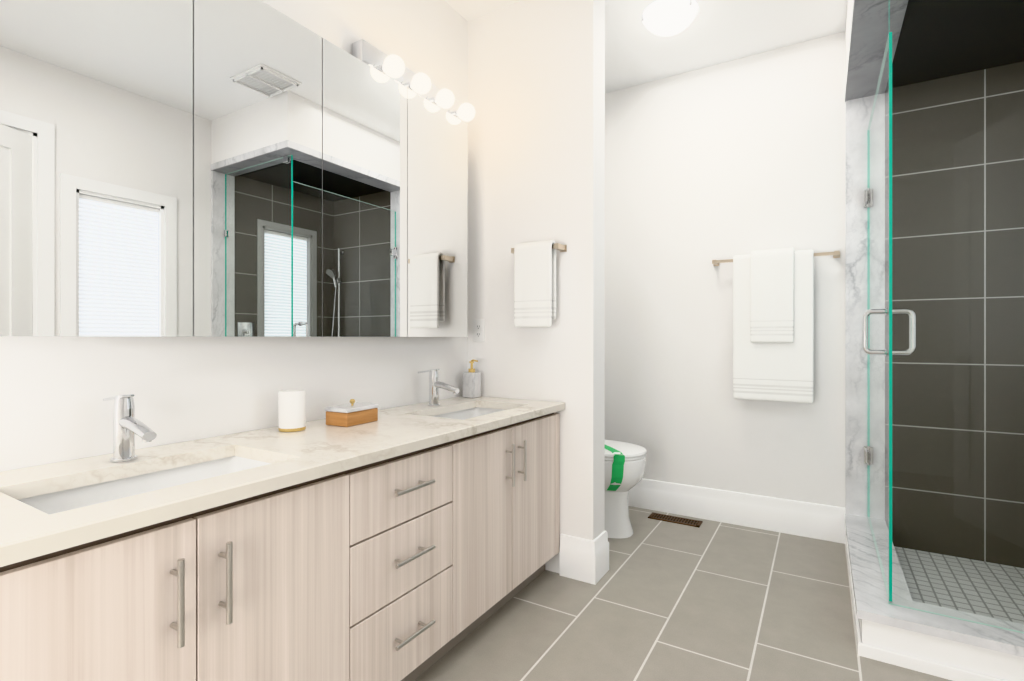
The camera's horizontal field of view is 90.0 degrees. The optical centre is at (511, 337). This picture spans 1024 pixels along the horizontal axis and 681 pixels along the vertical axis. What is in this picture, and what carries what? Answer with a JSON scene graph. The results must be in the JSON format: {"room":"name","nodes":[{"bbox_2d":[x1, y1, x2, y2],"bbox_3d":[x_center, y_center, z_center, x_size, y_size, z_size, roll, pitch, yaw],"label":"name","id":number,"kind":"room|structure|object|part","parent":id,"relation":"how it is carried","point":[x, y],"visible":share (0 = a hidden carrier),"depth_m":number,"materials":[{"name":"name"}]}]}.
{"room":"bathroom","nodes":[
{"label":"bathroom","id":0,"kind":"room"},
{"bbox_2d":[0,0,467,471],"bbox_3d":[-0.757,-0.270,1.902,0.120,2.740,4.310,0,0,31],"label":"wall","id":1,"kind":"structure","parent":0,"point":[54,406],"depth_m":1.62,"materials":[{"name":"white paint"}]},
{"bbox_2d":[0,0,203,336],"bbox_3d":[-1.022,-0.515,1.241,0.108,1.026,0.420,0,0,31],"label":"mirror","id":2,"kind":"object","parent":1,"relation":"attached to","point":[102,101],"depth_m":1.22,"materials":[{"name":"silver metal"}]},
{"bbox_2d":[204,0,327,336],"bbox_3d":[-0.804,-0.515,1.601,0.108,1.026,0.420,0,0,31],"label":"mirror","id":3,"kind":"object","parent":1,"relation":"attached to","point":[214,168],"depth_m":1.57,"materials":[{"name":"silver metal"}]},
{"bbox_2d":[328,41,411,336],"bbox_3d":[-0.587,-0.515,1.960,0.108,1.026,0.420,0,0,31],"label":"mirror","id":4,"kind":"object","parent":1,"relation":"attached to","point":[370,113],"depth_m":1.93,"materials":[{"name":"silver metal"}]},
{"bbox_2d":[352,39,474,120],"bbox_3d":[-0.380,-1.083,2.229,0.185,0.133,0.650,0,0,31],"label":"sconce","id":5,"kind":"object","parent":1,"relation":"attached to","point":[366,52],"depth_m":2.11,"materials":[{"name":"white glass"}]},
{"bbox_3d":[-0.464,-1.057,2.000,0.092,0.080,0.080,0,0,31],"label":"vanity light bulb","id":6,"kind":"part","parent":5,"relation":"part of","materials":[{"name":"white glass"}]},
{"bbox_3d":[-0.382,-1.057,2.135,0.092,0.080,0.080,0,0,31],"label":"vanity light bulb","id":7,"kind":"part","parent":5,"relation":"part of","materials":[{"name":"white glass"}]},
{"bbox_3d":[-0.300,-1.057,2.270,0.092,0.080,0.080,0,0,31],"label":"vanity light bulb","id":8,"kind":"part","parent":5,"relation":"part of","materials":[{"name":"white glass"}]},
{"bbox_3d":[-0.218,-1.057,2.405,0.092,0.080,0.080,0,0,31],"label":"vanity light bulb","id":9,"kind":"part","parent":5,"relation":"part of","materials":[{"name":"white glass"}]},
{"bbox_2d":[412,91,466,336],"bbox_3d":[-0.369,-0.515,2.319,0.108,1.026,0.420,0,0,31],"label":"mirror","id":10,"kind":"object","parent":1,"relation":"attached to","point":[439,138],"depth_m":2.28,"materials":[{"name":"silver metal"}]},
{"bbox_2d":[468,0,604,573],"bbox_3d":[0.104,-0.270,2.538,0.694,2.740,0.140,0,0,31],"label":"wall","id":11,"kind":"structure","parent":0,"point":[536,123],"depth_m":2.42,"materials":[{"name":"white paint"}]},
{"bbox_2d":[473,319,484,341],"bbox_3d":[-0.170,-0.035,2.617,0.070,0.114,0.007,0,0,31],"label":"electrical outlet plate","id":12,"kind":"object","parent":11,"relation":"attached to","point":[478,330],"visible":1,"depth_m":2.61,"materials":[{"name":"white plastic"}]},
{"bbox_2d":[511,243,566,253],"bbox_3d":[0.122,-0.412,2.398,0.258,0.032,0.080,0,0,31],"label":"towel bar","id":13,"kind":"object","parent":11,"relation":"attached to","point":[560,247],"visible":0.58,"depth_m":2.33,"materials":[{"name":"beige metal"}]},
{"bbox_2d":[514,240,555,326],"bbox_3d":[0.107,-0.245,2.373,0.194,0.393,0.068,0,0,31],"label":"hand towel","id":14,"kind":"object","parent":13,"relation":"hanging from","point":[534,284],"depth_m":2.34,"materials":[{"name":"white fabric"}]},
{"bbox_2d":[560,531,608,574],"bbox_3d":[0.164,1.006,2.594,0.681,0.188,0.017,0,0,31],"label":"baseboard","id":15,"kind":"structure","parent":11,"relation":"attached to","point":[584,560],"depth_m":2.33,"materials":[{"name":"white wood"}]},
{"bbox_2d":[444,0,847,92],"bbox_3d":[0.406,-1.690,1.198,2.840,0.100,4.310,0,0,31],"label":"ceiling","id":16,"kind":"structure","parent":0,"point":[714,32],"depth_m":2.75,"materials":[{"name":"white paint"}]},
{"bbox_2d":[641,0,698,36],"bbox_3d":[0.795,-1.591,2.583,0.282,0.099,0.284,0,0,31],"label":"ceiling light","id":17,"kind":"object","parent":16,"relation":"attached to","point":[664,18],"visible":1,"depth_m":2.52,"materials":[{"name":"white glass"}]},
{"bbox_2d":[415,506,951,680],"bbox_3d":[0.406,1.150,1.198,2.840,0.100,4.310,0,0,31],"label":"floor","id":18,"kind":"structure","parent":0,"point":[706,600],"depth_m":2.00,"materials":[{"name":"tile"}]},
{"bbox_2d":[0,404,564,680],"bbox_3d":[-0.508,0.716,1.645,0.565,0.768,2.009,0,0,31],"label":"bathroom vanity","id":19,"kind":"object","parent":18,"relation":"on","point":[413,542],"depth_m":1.22,"materials":[{"name":"brown wood"}]},
{"bbox_2d":[0,396,563,555],"bbox_3d":[-0.516,0.335,1.645,0.553,0.070,2.022,0,0,31],"label":"countertop","id":20,"kind":"structure","parent":19,"relation":"on","point":[319,447],"depth_m":1.25,"materials":[{"name":"white stone"}]},
{"bbox_2d":[103,394,156,461],"bbox_3d":[-0.931,0.219,1.242,0.214,0.161,0.054,0,0,31],"label":"faucet","id":21,"kind":"object","parent":20,"relation":"on","point":[127,425],"visible":0.98,"depth_m":1.23,"materials":[{"name":"silver metal"}]},
{"bbox_2d":[278,390,305,431],"bbox_3d":[-0.712,0.235,1.659,0.082,0.127,0.082,0,0,31],"label":"canister","id":22,"kind":"object","parent":20,"relation":"on","point":[292,410],"visible":1,"depth_m":1.62,"materials":[{"name":"white ceramic"}]},
{"bbox_2d":[325,402,378,426],"bbox_3d":[-0.559,0.269,1.794,0.104,0.060,0.154,0,0,27],"label":"box","id":23,"kind":"object","parent":20,"relation":"on","point":[349,415],"visible":1,"depth_m":1.75,"materials":[{"name":"brown wood"}]},
{"bbox_2d":[417,369,458,405],"bbox_3d":[-0.325,0.219,2.243,0.214,0.161,0.054,0,0,31],"label":"faucet","id":24,"kind":"object","parent":20,"relation":"on","point":[435,384],"visible":1,"depth_m":2.23,"materials":[{"name":"silver metal"}]},
{"bbox_2d":[463,359,480,397],"bbox_3d":[-0.196,0.204,2.556,0.081,0.190,0.068,0,0,31],"label":"soap dispenser","id":25,"kind":"object","parent":20,"relation":"on","point":[471,383],"visible":1,"depth_m":2.54,"materials":[{"name":"grey stone"}]},
{"bbox_2d":[605,440,646,538],"bbox_3d":[0.416,0.681,3.001,0.740,0.838,0.424,0,0,31],"label":"toilet","id":26,"kind":"object","parent":18,"relation":"on","point":[625,463],"visible":0.27,"depth_m":2.81,"materials":[{"name":"white ceramic"}]},
{"bbox_2d":[648,512,702,526],"bbox_3d":[0.981,1.097,3.083,0.300,0.006,0.100,0,0,31],"label":"floor vent","id":27,"kind":"object","parent":18,"relation":"in","point":[675,519],"visible":1,"depth_m":3.08,"materials":[{"name":"brown metal"}]},
{"bbox_2d":[845,514,1023,680],"bbox_3d":[1.881,1.020,2.017,0.923,0.160,1.138,0,0,31],"label":"shower curb","id":28,"kind":"structure","parent":18,"relation":"on","point":[949,648],"depth_m":1.71,"materials":[{"name":"white stone"}]},
{"bbox_2d":[889,0,1023,633],"bbox_3d":[1.676,-0.160,1.598,0.809,2.199,0.028,0,0,31],"label":"glass","id":29,"kind":"object","parent":28,"relation":"on","point":[927,611],"visible":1,"depth_m":1.71,"materials":[{"name":"teal"}]},
{"bbox_2d":[894,546,1023,623],"bbox_3d":[1.998,1.085,2.046,0.733,0.030,0.948,0,0,31],"label":"shower floor mosaic","id":30,"kind":"object","parent":18,"relation":"on","point":[921,566],"depth_m":2.23},
{"bbox_2d":[605,31,846,534],"bbox_3d":[1.492,-0.270,2.990,2.600,2.740,0.120,0,0,31],"label":"wall","id":31,"kind":"structure","parent":0,"point":[705,167],"depth_m":3.07,"materials":[{"name":"white paint"}]},
{"bbox_2d":[628,478,845,543],"bbox_3d":[1.063,1.006,3.169,1.681,0.188,0.017,0,0,31],"label":"baseboard","id":32,"kind":"structure","parent":31,"relation":"attached to","point":[799,518],"depth_m":2.99,"materials":[{"name":"white"}]},
{"bbox_2d":[712,250,839,265],"bbox_3d":[1.470,-0.445,2.886,0.642,0.032,0.080,0,0,31],"label":"towel rail","id":33,"kind":"object","parent":31,"relation":"attached to","point":[835,254],"visible":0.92,"depth_m":2.75,"materials":[{"name":"beige metal"}]},
{"bbox_2d":[750,248,793,342],"bbox_3d":[1.454,-0.232,2.861,0.214,0.522,0.105,0,0,31],"label":"hand towel","id":34,"kind":"object","parent":33,"relation":"hanging from","point":[771,295],"visible":1,"depth_m":2.82,"materials":[{"name":"white fabric"}]},
{"bbox_2d":[733,250,813,402],"bbox_3d":[1.454,-0.060,2.861,0.398,0.828,0.063,0,0,31],"label":"bath towel","id":35,"kind":"object","parent":33,"relation":"hanging from","point":[781,372],"visible":0.62,"depth_m":2.82,"materials":[{"name":"white fabric"}]},
{"bbox_2d":[845,93,884,519],"bbox_3d":[1.944,-0.160,2.026,0.142,2.200,1.460,0,0,-8],"label":"jamb","id":36,"kind":"object","parent":31,"relation":"attached to","point":[857,114],"visible":0.64,"depth_m":2.70,"materials":[{"name":"white stone"}]},
{"bbox_2d":[845,0,907,101],"bbox_3d":[1.882,-1.285,2.017,0.924,0.050,1.138,0,0,31],"label":"header beam","id":37,"kind":"structure","parent":36,"relation":"on","point":[872,21],"depth_m":2.18,"materials":[{"name":"white stone"}]},
{"bbox_2d":[862,32,915,601],"bbox_3d":[1.601,-0.073,2.243,0.158,2.015,1.011,0,0,31],"label":"shower glass door","id":38,"kind":"structure","parent":36,"relation":"attached to","point":[869,203],"depth_m":2.00,"materials":[{"name":"teal"}]},
{"bbox_2d":[885,61,1023,567],"bbox_3d":[2.248,-0.105,2.454,0.750,2.410,0.010,0,0,31],"label":"shower wall tiles","id":39,"kind":"structure","parent":31,"relation":"attached to","point":[987,320],"depth_m":2.49,"materials":[{"name":"grey tile"}]},
{"bbox_2d":[845,0,852,82],"bbox_3d":[1.885,-1.475,2.018,0.920,0.330,1.134,0,0,31],"label":"wall","id":40,"kind":"structure","parent":0,"point":[848,19],"depth_m":2.52,"materials":[{"name":"white paint"}]},
{"bbox_2d":[886,0,1023,88],"bbox_3d":[1.994,-1.295,2.045,0.739,0.030,0.954,0,0,31],"label":"ceiling","id":41,"kind":"structure","parent":0,"point":[1017,30],"depth_m":2.19,"materials":[{"name":"black paint"}]}
]}

